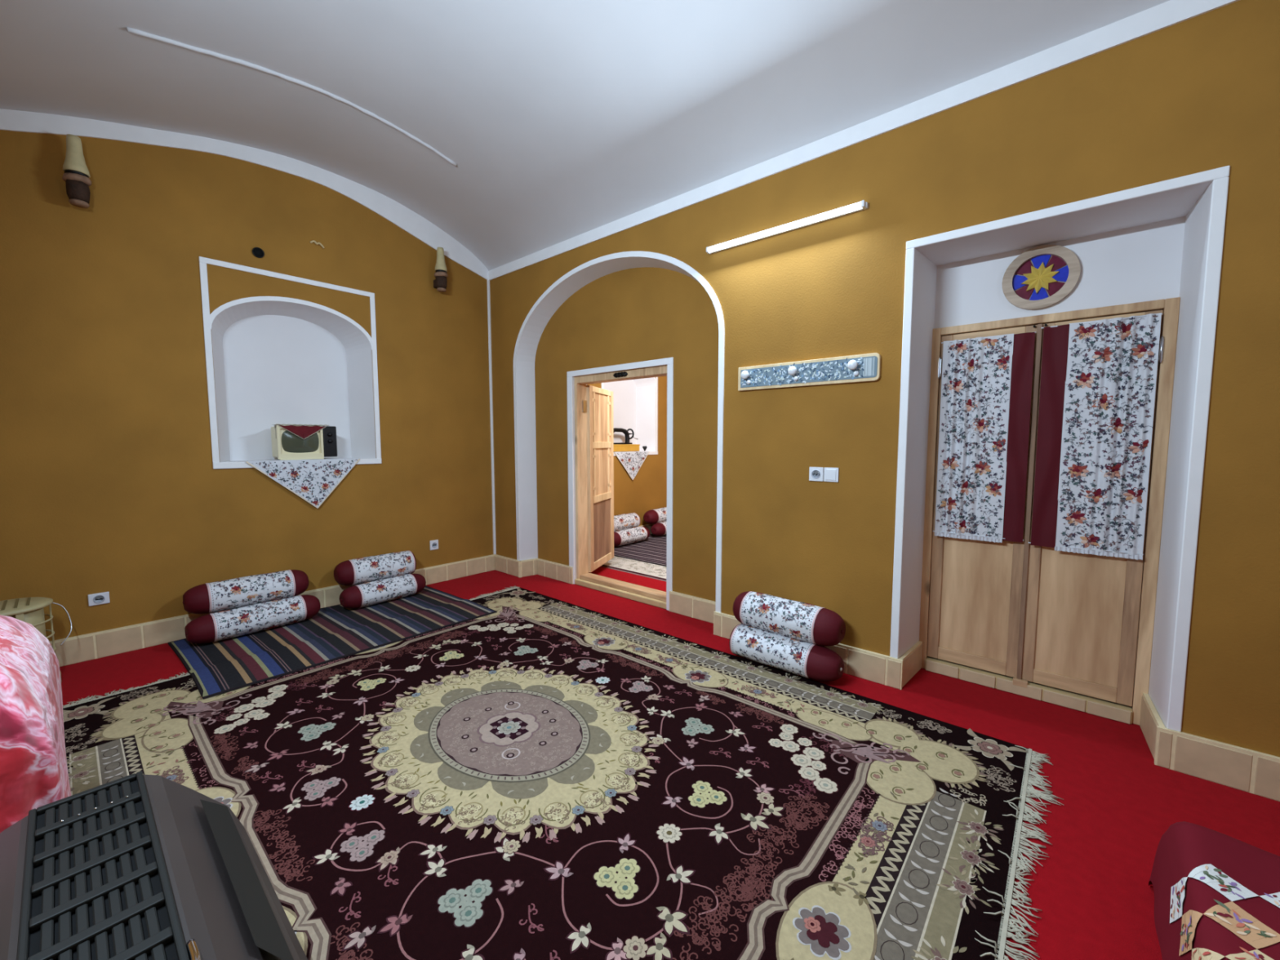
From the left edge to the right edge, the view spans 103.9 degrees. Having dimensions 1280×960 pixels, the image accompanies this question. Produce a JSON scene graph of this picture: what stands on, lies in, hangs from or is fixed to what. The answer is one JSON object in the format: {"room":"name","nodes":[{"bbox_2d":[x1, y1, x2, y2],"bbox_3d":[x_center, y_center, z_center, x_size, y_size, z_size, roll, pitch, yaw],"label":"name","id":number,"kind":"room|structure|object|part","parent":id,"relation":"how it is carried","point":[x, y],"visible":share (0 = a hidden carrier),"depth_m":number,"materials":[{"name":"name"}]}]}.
{"room":"traditional dwelling","nodes":[
{"label":"traditional dwelling","id":0,"kind":"room"},
{"bbox_2d":[0,129,493,641],"bbox_3d":[-2.925,-0.699,4.322,0.001,3.727,3.750,4,6,41],"label":"wall","id":1,"kind":"structure","parent":0,"point":[109,482],"depth_m":3.72,"materials":[{"name":"yellow paint"}]},
{"bbox_2d":[62,133,91,208],"bbox_3d":[-3.653,-1.995,3.246,0.172,0.431,0.128,4,6,41],"label":"wall sconce","id":2,"kind":"object","parent":1,"relation":"attached to","point":[76,175],"visible":1,"depth_m":3.21,"materials":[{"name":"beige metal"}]},
{"bbox_3d":[-3.639,-2.093,3.226,0.120,0.233,0.120,4,6,41],"label":"lamp shade","id":3,"kind":"part","parent":2,"relation":"part of","materials":[{"name":"beige fabric"}]},
{"bbox_2d":[88,591,110,606],"bbox_3d":[-3.749,0.824,3.471,0.015,0.080,0.100,4,6,41],"label":"wall socket","id":4,"kind":"object","parent":1,"relation":"attached to","point":[99,598],"visible":1,"depth_m":3.47,"materials":[{"name":"white plastic"}]},
{"bbox_2d":[0,108,488,279],"bbox_3d":[-2.926,-2.420,4.187,0.022,0.595,3.750,4,6,41],"label":"trim","id":5,"kind":"structure","parent":1,"relation":"attached to","point":[410,221],"depth_m":4.00,"materials":[{"name":"white paint"}]},
{"bbox_2d":[252,247,264,257],"bbox_3d":[-3.082,-1.835,4.043,0.012,0.080,0.080,4,6,41],"label":"flue pipe","id":6,"kind":"object","parent":1,"relation":"attached to","point":[258,252],"visible":1,"depth_m":4.04,"materials":[{"name":"black metal"}]},
{"bbox_2d":[49,554,495,666],"bbox_3d":[-2.915,1.069,4.451,0.024,0.181,3.750,4,6,41],"label":"baseboard","id":7,"kind":"structure","parent":1,"relation":"attached to","point":[80,648],"depth_m":3.69,"materials":[{"name":"tile"}]},
{"bbox_2d":[199,256,382,469],"bbox_3d":[-2.912,-0.923,4.309,0.018,1.605,1.255,4,6,41],"label":"trim","id":8,"kind":"structure","parent":1,"relation":"attached to","point":[203,261],"depth_m":3.95,"materials":[{"name":"white paint"}]},
{"bbox_2d":[209,296,372,350],"bbox_3d":[-2.916,-1.367,4.278,0.012,0.346,1.231,4,6,41],"label":"trim","id":9,"kind":"structure","parent":1,"relation":"attached to","point":[220,308],"depth_m":4.19,"materials":[{"name":"white paint"}]},
{"bbox_2d":[211,301,376,462],"bbox_3d":[-3.038,-0.846,4.425,0.320,1.335,1.165,4,6,41],"label":"wall niche","id":10,"kind":"object","parent":1,"relation":"attached to","point":[275,362],"visible":0.98,"depth_m":4.48,"materials":[{"name":"white paint"}]},
{"bbox_2d":[246,457,359,508],"bbox_3d":[-3.007,0.031,4.469,0.317,0.437,0.860,4,6,41],"label":"cloth","id":11,"kind":"object","parent":10,"relation":"hanging from","point":[313,480],"visible":0.98,"depth_m":4.38,"materials":[{"name":"fabric"}]},
{"bbox_2d":[271,425,337,460],"bbox_3d":[-2.999,-0.333,4.473,0.268,0.297,0.450,4,6,41],"label":"television","id":12,"kind":"object","parent":10,"relation":"in","point":[287,446],"visible":0.97,"depth_m":4.38,"materials":[{"name":"beige plastic"}]},
{"bbox_2d":[273,423,328,439],"bbox_3d":[-3.013,-0.425,4.432,0.232,0.133,0.460,4,6,41],"label":"doily","id":13,"kind":"object","parent":12,"relation":"on","point":[304,431],"visible":0.97,"depth_m":4.36,"materials":[{"name":"red fabric"}]},
{"bbox_3d":[-2.809,-0.348,4.534,0.034,0.275,0.108,4,6,41],"label":"control panel","id":14,"kind":"part","parent":12,"relation":"part of","materials":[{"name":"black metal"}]},
{"bbox_2d":[309,240,324,248],"bbox_3d":[-2.800,-2.047,4.347,0.031,0.049,0.112,4,6,41],"label":"wall hook","id":15,"kind":"object","parent":1,"relation":"attached to","point":[313,241],"visible":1,"depth_m":4.34,"materials":[{"name":"beige paint"}]},
{"bbox_2d":[429,539,438,550],"bbox_3d":[-2.172,0.685,5.288,0.015,0.100,0.090,4,6,41],"label":"wall socket","id":16,"kind":"object","parent":1,"relation":"attached to","point":[433,544],"visible":1,"depth_m":5.28,"materials":[{"name":"white plastic"}]},
{"bbox_2d":[433,247,448,292],"bbox_3d":[-2.040,-2.141,5.107,0.170,0.431,0.132,4,6,41],"label":"wall sconce","id":17,"kind":"object","parent":1,"relation":"attached to","point":[440,282],"visible":1,"depth_m":5.06,"materials":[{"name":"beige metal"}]},
{"bbox_3d":[-2.025,-2.238,5.087,0.120,0.233,0.120,4,6,41],"label":"lamp shade","id":18,"kind":"part","parent":17,"relation":"part of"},
{"bbox_2d":[486,277,496,554],"bbox_3d":[-1.698,-0.698,5.736,0.032,3.142,0.032,4,6,41],"label":"trim","id":19,"kind":"structure","parent":1,"relation":"attached to","point":[487,280],"depth_m":5.72,"materials":[{"name":"white paint"}]},
{"bbox_2d":[0,0,1169,271],"bbox_3d":[-0.374,-2.283,1.984,7.250,0.470,3.750,4,6,41],"label":"ceiling","id":20,"kind":"structure","parent":0,"point":[559,121],"depth_m":3.04,"materials":[{"name":"paint"}]},
{"bbox_2d":[126,26,456,166],"bbox_3d":[-2.111,-2.526,3.392,0.035,0.224,1.941,3,6,37],"label":"cable cover","id":21,"kind":"object","parent":20,"relation":"attached to","point":[129,29],"visible":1,"depth_m":3.14,"materials":[{"name":"paint"}]},
{"bbox_2d":[534,266,718,601],"bbox_3d":[-0.237,-0.401,4.764,2.427,3.061,0.001,4,6,41],"label":"wall","id":22,"kind":"structure","parent":0,"point":[645,313],"depth_m":4.38,"materials":[{"name":"yellow paint"}]},
{"bbox_2d":[518,558,537,577],"bbox_3d":[-1.243,0.980,5.593,0.238,0.181,0.023,-3,6,-37],"label":"baseboard","id":23,"kind":"object","parent":22,"relation":"attached to","point":[530,566],"visible":1,"depth_m":5.58,"materials":[{"name":"tile"}]},
{"bbox_2d":[537,558,573,584],"bbox_3d":[-0.924,0.990,5.453,0.579,0.181,0.024,4,6,41],"label":"baseboard","id":24,"kind":"structure","parent":22,"relation":"attached to","point":[562,572],"depth_m":5.43,"materials":[{"name":"tile"}]},
{"bbox_2d":[572,376,588,579],"bbox_3d":[-0.152,0.039,4.857,1.240,2.170,0.200,4,6,41],"label":"trim","id":25,"kind":"structure","parent":22,"relation":"attached to","point":[573,383],"depth_m":5.20,"materials":[{"name":"white paint"}]},
{"bbox_2d":[566,357,673,610],"bbox_3d":[-0.231,0.024,4.787,1.362,2.210,0.016,4,6,41],"label":"trim","id":26,"kind":"structure","parent":22,"relation":"attached to","point":[668,362],"depth_m":4.44,"materials":[{"name":"white paint"}]},
{"bbox_2d":[573,364,666,608],"bbox_3d":[-0.276,0.020,5.093,0.675,2.170,1.737,-2,5,-24],"label":"door","id":27,"kind":"structure","parent":22,"relation":"in","point":[593,406],"depth_m":5.28,"materials":[{"name":"brown wood"}]},
{"bbox_3d":[-0.438,-0.689,5.579,0.012,0.530,0.555,1,5,17],"label":"panel","id":28,"kind":"part","parent":27,"relation":"part of","materials":[{"name":"brown wood"}]},
{"bbox_3d":[-0.438,-0.983,5.556,0.040,0.060,0.555,1,5,17],"label":"rail","id":29,"kind":"part","parent":27,"relation":"part of","materials":[{"name":"brown wood"}]},
{"bbox_3d":[-0.438,-0.099,5.625,0.012,0.515,0.555,1,5,17],"label":"panel","id":30,"kind":"part","parent":27,"relation":"part of","materials":[{"name":"brown wood"}]},
{"bbox_3d":[-0.438,-0.390,5.603,0.040,0.070,0.555,1,5,17],"label":"rail","id":31,"kind":"part","parent":27,"relation":"part of","materials":[{"name":"brown wood"}]},
{"bbox_3d":[-0.437,0.557,5.676,0.012,0.650,0.555,1,5,17],"label":"panel","id":32,"kind":"part","parent":27,"relation":"part of","materials":[{"name":"brown wood"}]},
{"bbox_3d":[-0.437,0.196,5.648,0.040,0.075,0.555,1,5,17],"label":"rail","id":33,"kind":"part","parent":27,"relation":"part of","materials":[{"name":"brown wood"}]},
{"bbox_3d":[-0.437,0.921,5.705,0.040,0.080,0.555,1,5,17],"label":"rail","id":34,"kind":"part","parent":27,"relation":"part of","materials":[{"name":"brown wood"}]},
{"bbox_3d":[-0.146,1.048,4.938,1.175,0.045,0.130,4,6,41],"label":"sill","id":35,"kind":"part","parent":27,"relation":"part of","materials":[{"name":"brown wood"}]},
{"bbox_2d":[669,591,715,623],"bbox_3d":[0.470,1.083,4.251,0.548,0.181,0.024,4,6,41],"label":"baseboard","id":36,"kind":"structure","parent":22,"relation":"attached to","point":[696,607],"depth_m":4.26,"materials":[{"name":"tile"}]},
{"bbox_2d":[586,376,666,525],"bbox_3d":[-0.161,-0.835,7.516,0.001,3.500,3.900,4,6,41],"label":"wall","id":37,"kind":"structure","parent":0,"point":[647,491],"depth_m":7.92,"materials":[{"name":"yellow paint"}]},
{"bbox_2d":[604,377,655,452],"bbox_3d":[-0.255,-1.097,7.633,0.320,1.335,1.165,4,6,41],"label":"wall niche","id":38,"kind":"object","parent":37,"relation":"attached to","point":[633,400],"visible":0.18,"depth_m":8.00,"materials":[{"name":"white paint"}]},
{"bbox_2d":[613,444,639,451],"bbox_3d":[-0.296,-0.487,7.594,0.220,0.105,0.650,4,6,41],"label":"wooden box","id":39,"kind":"object","parent":38,"relation":"in","point":[617,447],"visible":0.55,"depth_m":7.54,"materials":[{"name":"yellow wood"}]},
{"bbox_2d":[613,427,637,444],"bbox_3d":[-0.261,-0.666,7.617,0.181,0.244,0.503,4,6,41],"label":"sewing machine","id":40,"kind":"object","parent":39,"relation":"on","point":[624,431],"visible":0.86,"depth_m":7.65,"materials":[{"name":"black metal"}]},
{"bbox_3d":[-0.301,-0.672,7.582,0.070,0.228,0.396,4,6,41],"label":"arm","id":41,"kind":"part","parent":40,"relation":"part of","materials":[{"name":"black metal"}]},
{"bbox_3d":[-0.296,-0.531,7.590,0.220,0.018,0.650,4,6,41],"label":"lid","id":42,"kind":"part","parent":39,"relation":"part of","materials":[{"name":"yellow wood"}]},
{"bbox_2d":[613,451,649,479],"bbox_3d":[-0.224,-0.220,7.678,0.316,0.437,0.800,4,6,41],"label":"scarf","id":43,"kind":"object","parent":38,"relation":"hanging from","point":[632,461],"visible":0.99,"depth_m":7.57,"materials":[{"name":"fabric"}]},
{"bbox_2d":[601,377,657,455],"bbox_3d":[-0.128,-1.174,7.517,0.018,1.605,1.255,4,6,41],"label":"trim","id":44,"kind":"structure","parent":37,"relation":"attached to","point":[655,452],"depth_m":7.98,"materials":[{"name":"white paint"}]},
{"bbox_2d":[637,524,653,533],"bbox_3d":[-0.151,0.820,7.637,0.024,0.181,3.900,4,6,41],"label":"baseboard","id":45,"kind":"structure","parent":37,"relation":"attached to","point":[647,526],"depth_m":7.95,"materials":[{"name":"tile"}]},
{"bbox_2d":[59,566,1279,959],"bbox_3d":[0.902,1.193,4.000,7.600,0.001,8.250,4,6,41],"label":"floor","id":46,"kind":"structure","parent":0,"point":[1094,895],"depth_m":2.17,"materials":[{"name":"red carpet"}]},
{"bbox_2d":[0,596,71,679],"bbox_3d":[-3.737,1.003,3.006,0.430,0.536,0.444,4,6,41],"label":"basket","id":47,"kind":"object","parent":46,"relation":"on","point":[28,610],"visible":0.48,"depth_m":3.00,"materials":[{"name":"beige wicker"}]},
{"bbox_3d":[-3.597,0.994,2.920,0.008,0.450,0.032,2,5,21],"label":"guard post","id":48,"kind":"part","parent":47,"relation":"part of","materials":[{"name":"beige metal"}]},
{"bbox_3d":[-3.758,0.755,2.963,0.372,0.031,0.372,4,6,41],"label":"plate","id":49,"kind":"part","parent":47,"relation":"part of","materials":[{"name":"beige metal"}]},
{"bbox_3d":[-3.650,0.979,3.114,0.032,0.450,0.008,4,6,39],"label":"guard post","id":50,"kind":"part","parent":47,"relation":"part of","materials":[{"name":"beige metal"}]},
{"bbox_3d":[-3.704,0.897,3.195,0.119,0.285,0.098,0,4,3],"label":"carry handle","id":51,"kind":"part","parent":47,"relation":"part of","materials":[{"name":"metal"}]},
{"bbox_2d":[167,585,497,698],"bbox_3d":[-2.374,1.177,4.044,1.291,0.025,1.978,4,6,41],"label":"striped kilim","id":52,"kind":"object","parent":46,"relation":"on","point":[336,632],"visible":0.88,"depth_m":3.74,"materials":[{"name":"multicoloured fabric"}]},
{"bbox_2d":[184,595,320,643],"bbox_3d":[-2.999,1.079,3.929,0.246,0.216,0.854,4,6,39],"label":"bolster cushion","id":53,"kind":"object","parent":52,"relation":"on","point":[251,619],"visible":1,"depth_m":3.82,"materials":[{"name":"fabric"}]},
{"bbox_2d":[182,569,308,613],"bbox_3d":[-3.103,0.880,3.984,0.255,0.235,0.795,4,6,42],"label":"bolster cushion","id":54,"kind":"object","parent":53,"relation":"on","point":[237,593],"visible":0.94,"depth_m":3.88,"materials":[{"name":"fabric"}]},
{"bbox_2d":[339,573,426,608],"bbox_3d":[-2.372,1.025,4.659,0.242,0.210,0.757,3,6,38],"label":"bolster cushion","id":55,"kind":"object","parent":52,"relation":"on","point":[372,593],"visible":1,"depth_m":4.55,"materials":[{"name":"fabric"}]},
{"bbox_2d":[333,550,416,585],"bbox_3d":[-2.478,0.827,4.708,0.259,0.239,0.694,4,6,42],"label":"bolster cushion","id":56,"kind":"object","parent":55,"relation":"on","point":[358,571],"visible":0.93,"depth_m":4.61,"materials":[{"name":"fabric"}]},
{"bbox_2d":[62,586,1063,959],"bbox_3d":[-0.698,1.290,2.580,4.378,0.026,3.193,4,6,41],"label":"rug","id":57,"kind":"object","parent":46,"relation":"on","point":[540,776],"visible":0.87,"depth_m":2.09,"materials":[{"name":"fabric"}]},
{"bbox_2d":[0,615,71,832],"bbox_3d":[-1.999,0.885,1.497,1.046,0.969,0.396,4,6,41],"label":"blanket","id":58,"kind":"object","parent":57,"relation":"on","point":[33,768],"visible":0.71,"depth_m":1.33,"materials":[{"name":"pink fabric"}]},
{"bbox_2d":[0,771,307,959],"bbox_3d":[-0.969,1.069,0.932,0.840,0.689,0.530,4,6,41],"label":"heater","id":59,"kind":"object","parent":57,"relation":"on","point":[138,866],"visible":1,"depth_m":0.94,"materials":[{"name":"metal"}]},
{"bbox_2d":[16,771,189,959],"bbox_3d":[-1.003,0.737,0.924,0.715,0.012,0.176,4,6,41],"label":"grille","id":60,"kind":"object","parent":59,"relation":"attached to","point":[97,877],"depth_m":0.92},
{"bbox_3d":[-0.857,0.824,1.073,0.600,0.070,0.057,4,6,41],"label":"panel","id":61,"kind":"part","parent":59,"relation":"part of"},
{"bbox_2d":[600,555,666,581],"bbox_3d":[1.323,0.991,6.503,3.050,0.013,3.100,4,6,41],"label":"rug","id":62,"kind":"object","parent":46,"relation":"on","point":[652,571],"visible":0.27,"depth_m":5.90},
{"bbox_2d":[613,533,666,566],"bbox_3d":[0.651,0.913,7.327,1.556,0.012,2.578,4,6,41],"label":"striped kilim","id":63,"kind":"object","parent":62,"relation":"on","point":[652,549],"visible":0.17,"depth_m":6.76,"materials":[{"name":"fabric"}]},
{"bbox_2d":[613,526,649,546],"bbox_3d":[-0.163,0.807,7.182,0.245,0.216,0.815,4,6,41],"label":"bolster cushion","id":64,"kind":"object","parent":63,"relation":"on","point":[633,535],"visible":0.95,"depth_m":7.08,"materials":[{"name":"fabric"}]},
{"bbox_2d":[613,512,640,531],"bbox_3d":[-0.298,0.617,7.209,0.258,0.235,0.743,4,6,41],"label":"bolster cushion","id":65,"kind":"object","parent":64,"relation":"on","point":[625,521],"visible":0.68,"depth_m":7.17,"materials":[{"name":"fabric"}]},
{"bbox_2d":[650,520,666,536],"bbox_3d":[0.481,0.746,7.953,0.248,0.215,0.844,4,6,41],"label":"bolster cushion","id":66,"kind":"object","parent":63,"relation":"on","point":[659,529],"visible":0.37,"depth_m":7.65,"materials":[{"name":"fabric"}]},
{"bbox_2d":[643,506,666,524],"bbox_3d":[0.372,0.557,7.980,0.256,0.235,0.843,4,6,41],"label":"bolster cushion","id":67,"kind":"object","parent":66,"relation":"on","point":[657,515],"visible":0.52,"depth_m":7.71,"materials":[{"name":"fabric"}]},
{"bbox_2d":[728,623,844,681],"bbox_3d":[0.948,1.132,3.291,0.751,0.221,0.255,4,6,42],"label":"bolster cushion","id":68,"kind":"object","parent":46,"relation":"on","point":[795,656],"visible":0.9,"depth_m":3.18,"materials":[{"name":"fabric"}]},
{"bbox_2d":[733,591,845,646],"bbox_3d":[0.975,0.918,3.345,0.758,0.244,0.269,4,6,42],"label":"bolster cushion","id":69,"kind":"object","parent":68,"relation":"on","point":[802,621],"visible":0.99,"depth_m":3.22,"materials":[{"name":"fabric"}]},
{"bbox_2d":[1148,821,1279,959],"bbox_3d":[1.488,1.292,0.678,0.991,0.312,1.840,4,6,41],"label":"cushion","id":70,"kind":"object","parent":46,"relation":"on","point":[1217,894],"visible":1,"depth_m":1.37,"materials":[{"name":"fabric"}]},
{"bbox_2d":[489,0,1279,756],"bbox_3d":[0.948,-0.417,3.469,7.000,3.293,0.001,4,6,41],"label":"wall","id":71,"kind":"structure","parent":0,"point":[1201,93],"depth_m":2.78,"materials":[{"name":"yellow paint"}]},
{"bbox_2d":[494,554,522,577],"bbox_3d":[-1.497,0.973,5.684,0.491,0.181,0.024,4,6,41],"label":"baseboard","id":72,"kind":"structure","parent":71,"relation":"attached to","point":[509,566],"depth_m":5.67,"materials":[{"name":"tile"}]},
{"bbox_2d":[516,257,699,560],"bbox_3d":[-0.302,-0.410,4.688,2.537,3.091,0.200,4,6,41],"label":"trim","id":73,"kind":"structure","parent":71,"relation":"attached to","point":[532,332],"depth_m":5.44,"materials":[{"name":"white paint"}]},
{"bbox_2d":[513,251,724,613],"bbox_3d":[-0.370,-0.516,4.601,2.627,2.955,0.014,4,6,41],"label":"trim","id":74,"kind":"structure","parent":71,"relation":"attached to","point":[695,273],"depth_m":3.85,"materials":[{"name":"white paint"}]},
{"bbox_2d":[706,200,868,254],"bbox_3d":[0.924,-1.670,3.352,1.130,0.040,0.060,4,6,41],"label":"tube light","id":75,"kind":"object","parent":71,"relation":"attached to","point":[863,205],"visible":1,"depth_m":3.27,"materials":[{"name":"white plastic"}]},
{"bbox_2d":[713,611,903,689],"bbox_3d":[1.081,1.144,3.461,1.332,0.181,0.024,4,6,41],"label":"baseboard","id":76,"kind":"structure","parent":71,"relation":"attached to","point":[884,669],"depth_m":3.16,"materials":[{"name":"tile"}]},
{"bbox_2d":[737,352,880,391],"bbox_3d":[1.057,-0.702,3.291,0.957,0.165,0.089,4,6,41],"label":"coat rack","id":77,"kind":"object","parent":71,"relation":"attached to","point":[860,367],"visible":1,"depth_m":3.26,"materials":[{"name":"multicoloured wood"}]},
{"bbox_3d":[0.746,-0.742,3.539,0.060,0.060,0.061,4,6,41],"label":"knob","id":78,"kind":"part","parent":77,"relation":"part of","materials":[{"name":"white plastic"}]},
{"bbox_3d":[1.011,-0.721,3.311,0.060,0.060,0.061,4,6,41],"label":"knob","id":79,"kind":"part","parent":77,"relation":"part of","materials":[{"name":"white plastic"}]},
{"bbox_3d":[1.302,-0.702,3.060,0.060,0.060,0.061,4,6,41],"label":"knob","id":80,"kind":"part","parent":77,"relation":"part of","materials":[{"name":"white plastic"}]},
{"bbox_3d":[1.325,-0.653,3.071,0.032,0.032,0.020,4,6,41],"label":"knob","id":81,"kind":"part","parent":77,"relation":"part of","materials":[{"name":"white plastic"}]},
{"bbox_2d":[808,466,823,481],"bbox_3d":[1.162,-0.039,3.302,0.094,0.092,0.015,4,6,41],"label":"wall socket","id":82,"kind":"object","parent":71,"relation":"attached to","point":[815,473],"visible":1,"depth_m":3.30,"materials":[{"name":"white plastic"}]},
{"bbox_2d":[811,469,820,478],"bbox_3d":[1.159,-0.039,3.299,0.060,0.060,0.006,4,6,41],"label":"electrical outlet","id":83,"kind":"object","parent":82,"relation":"on","point":[815,473],"depth_m":3.30,"materials":[{"name":"plastic"}]},
{"bbox_2d":[823,467,839,482],"bbox_3d":[1.236,-0.034,3.238,0.094,0.092,0.016,4,6,41],"label":"light switch","id":84,"kind":"object","parent":71,"relation":"attached to","point":[830,474],"visible":1,"depth_m":3.23,"materials":[{"name":"white plastic"}]},
{"bbox_2d":[488,0,1239,280],"bbox_3d":[0.943,-2.110,3.340,7.010,0.102,0.022,4,6,41],"label":"trim","id":85,"kind":"structure","parent":71,"relation":"attached to","point":[1171,12],"depth_m":2.78,"materials":[{"name":"white paint"}]},
{"bbox_2d":[897,181,1212,727],"bbox_3d":[2.135,-0.013,2.749,1.131,2.597,0.420,4,6,41],"label":"door frame","id":86,"kind":"structure","parent":71,"relation":"attached to","point":[1193,202],"depth_m":2.51,"materials":[{"name":"white paint"}]},
{"bbox_2d":[889,165,1230,732],"bbox_3d":[1.995,-0.113,2.579,1.221,2.461,0.016,4,6,41],"label":"trim","id":87,"kind":"structure","parent":71,"relation":"attached to","point":[1220,177],"depth_m":2.24,"materials":[{"name":"white paint"}]},
{"bbox_2d":[1154,725,1279,801],"bbox_3d":[2.992,1.271,1.812,1.577,0.181,0.024,4,6,41],"label":"baseboard","id":88,"kind":"structure","parent":71,"relation":"attached to","point":[1255,772],"depth_m":2.19,"materials":[{"name":"tile"}]},
{"bbox_2d":[927,216,1185,707],"bbox_3d":[2.273,-0.025,2.908,1.075,2.597,0.001,4,6,41],"label":"wall","id":89,"kind":"structure","parent":0,"point":[1141,263],"depth_m":2.69,"materials":[{"name":"white paint"}]},
{"bbox_2d":[898,640,922,687],"bbox_3d":[1.724,1.165,3.185,0.403,0.181,0.023,-4,6,-45],"label":"baseboard","id":90,"kind":"structure","parent":89,"relation":"attached to","point":[913,658],"depth_m":3.17,"materials":[{"name":"tile"}]},
{"bbox_2d":[1001,244,1079,310],"bbox_3d":[2.255,-1.139,2.825,0.344,0.344,0.038,4,6,41],"label":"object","id":91,"kind":"structure","parent":89,"relation":"in","point":[1041,277],"depth_m":2.81,"materials":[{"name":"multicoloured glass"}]},
{"bbox_3d":[2.193,-1.143,2.887,0.082,0.092,0.004,4,6,41],"label":"pane","id":92,"kind":"part","parent":91,"relation":"part of","materials":[{"name":"blue glass"}]},
{"bbox_3d":[2.208,-1.074,2.880,0.097,0.097,0.004,4,6,41],"label":"pane","id":93,"kind":"part","parent":91,"relation":"part of","materials":[{"name":"red glass"}]},
{"bbox_3d":[2.207,-1.211,2.869,0.097,0.097,0.004,4,6,41],"label":"pane","id":94,"kind":"part","parent":91,"relation":"part of","materials":[{"name":"red glass"}]},
{"bbox_3d":[2.260,-1.052,2.836,0.092,0.082,0.004,4,6,41],"label":"pane","id":95,"kind":"part","parent":91,"relation":"part of","materials":[{"name":"blue glass"}]},
{"bbox_2d":[1021,262,1059,293],"bbox_3d":[2.253,-1.139,2.823,0.167,0.169,0.022,4,6,41],"label":"star","id":96,"kind":"object","parent":91,"relation":"on","point":[1036,277],"depth_m":2.82,"materials":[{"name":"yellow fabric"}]},
{"bbox_3d":[2.258,-1.226,2.824,0.092,0.082,0.004,4,6,41],"label":"pane","id":97,"kind":"part","parent":91,"relation":"part of","materials":[{"name":"blue glass"}]},
{"bbox_3d":[2.311,-1.068,2.790,0.097,0.097,0.004,4,6,41],"label":"pane","id":98,"kind":"part","parent":91,"relation":"part of","materials":[{"name":"red glass"}]},
{"bbox_3d":[2.311,-1.205,2.780,0.097,0.097,0.004,4,6,41],"label":"pane","id":99,"kind":"part","parent":91,"relation":"part of","materials":[{"name":"red glass"}]},
{"bbox_3d":[2.325,-1.136,2.773,0.082,0.092,0.004,4,6,41],"label":"pane","id":100,"kind":"part","parent":91,"relation":"part of","materials":[{"name":"blue glass"}]},
{"bbox_2d":[919,297,1180,724],"bbox_3d":[2.276,0.167,2.900,1.110,2.215,0.090,4,6,41],"label":"door","id":101,"kind":"structure","parent":89,"relation":"in","point":[1070,621],"depth_m":2.88,"materials":[{"name":"brown wood"}]},
{"bbox_3d":[2.088,1.132,3.157,0.358,0.080,0.042,4,6,41],"label":"rail","id":102,"kind":"part","parent":101,"relation":"part of","materials":[{"name":"brown wood"}]},
{"bbox_3d":[2.088,0.729,3.127,0.358,0.730,0.016,4,6,41],"label":"panel","id":103,"kind":"part","parent":101,"relation":"part of","materials":[{"name":"brown wood"}]},
{"bbox_2d":[933,331,1035,542],"bbox_3d":[2.050,-0.240,3.012,0.464,1.220,0.034,4,6,41],"label":"door curtain","id":104,"kind":"object","parent":101,"relation":"hanging from","point":[986,382],"visible":1,"depth_m":3.00,"materials":[{"name":"fabric"}]},
{"bbox_3d":[2.054,0.339,3.062,0.464,0.007,0.007,4,6,41],"label":"rod","id":105,"kind":"part","parent":104,"relation":"part of","materials":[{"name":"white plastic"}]},
{"bbox_3d":[2.054,-0.843,2.970,0.464,0.007,0.007,4,6,41],"label":"rod","id":106,"kind":"part","parent":104,"relation":"part of","materials":[{"name":"white plastic"}]},
{"bbox_3d":[2.087,-0.859,3.002,0.358,0.065,0.042,4,6,41],"label":"rail","id":107,"kind":"part","parent":101,"relation":"part of","materials":[{"name":"brown wood"}]},
{"bbox_3d":[2.456,1.157,2.840,0.356,0.080,0.042,4,6,41],"label":"rail","id":108,"kind":"part","parent":101,"relation":"part of","materials":[{"name":"brown wood"}]},
{"bbox_3d":[2.457,0.753,2.809,0.356,0.730,0.016,4,6,41],"label":"panel","id":109,"kind":"part","parent":101,"relation":"part of","materials":[{"name":"brown wood"}]},
{"bbox_2d":[1027,312,1162,559],"bbox_3d":[2.421,-0.221,2.694,0.473,1.250,0.036,4,6,41],"label":"door curtain","id":110,"kind":"object","parent":101,"relation":"hanging from","point":[1099,377],"visible":1,"depth_m":2.68,"materials":[{"name":"fabric"}]},
{"bbox_3d":[2.425,0.374,2.744,0.473,0.007,0.007,4,6,41],"label":"rod","id":111,"kind":"part","parent":110,"relation":"part of","materials":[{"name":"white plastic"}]},
{"bbox_3d":[2.424,-0.838,2.649,0.473,0.007,0.007,4,6,41],"label":"rod","id":112,"kind":"part","parent":110,"relation":"part of","materials":[{"name":"white plastic"}]},
{"bbox_3d":[2.455,-0.835,2.685,0.356,0.065,0.042,4,6,41],"label":"rail","id":113,"kind":"part","parent":101,"relation":"part of","materials":[{"name":"brown wood"}]},
{"bbox_2d":[1139,693,1164,759],"bbox_3d":[2.536,1.219,2.485,0.023,0.181,0.402,3,6,37],"label":"baseboard","id":114,"kind":"structure","parent":89,"relation":"attached to","point":[1149,718],"depth_m":2.48,"materials":[{"name":"tile"}]}
]}

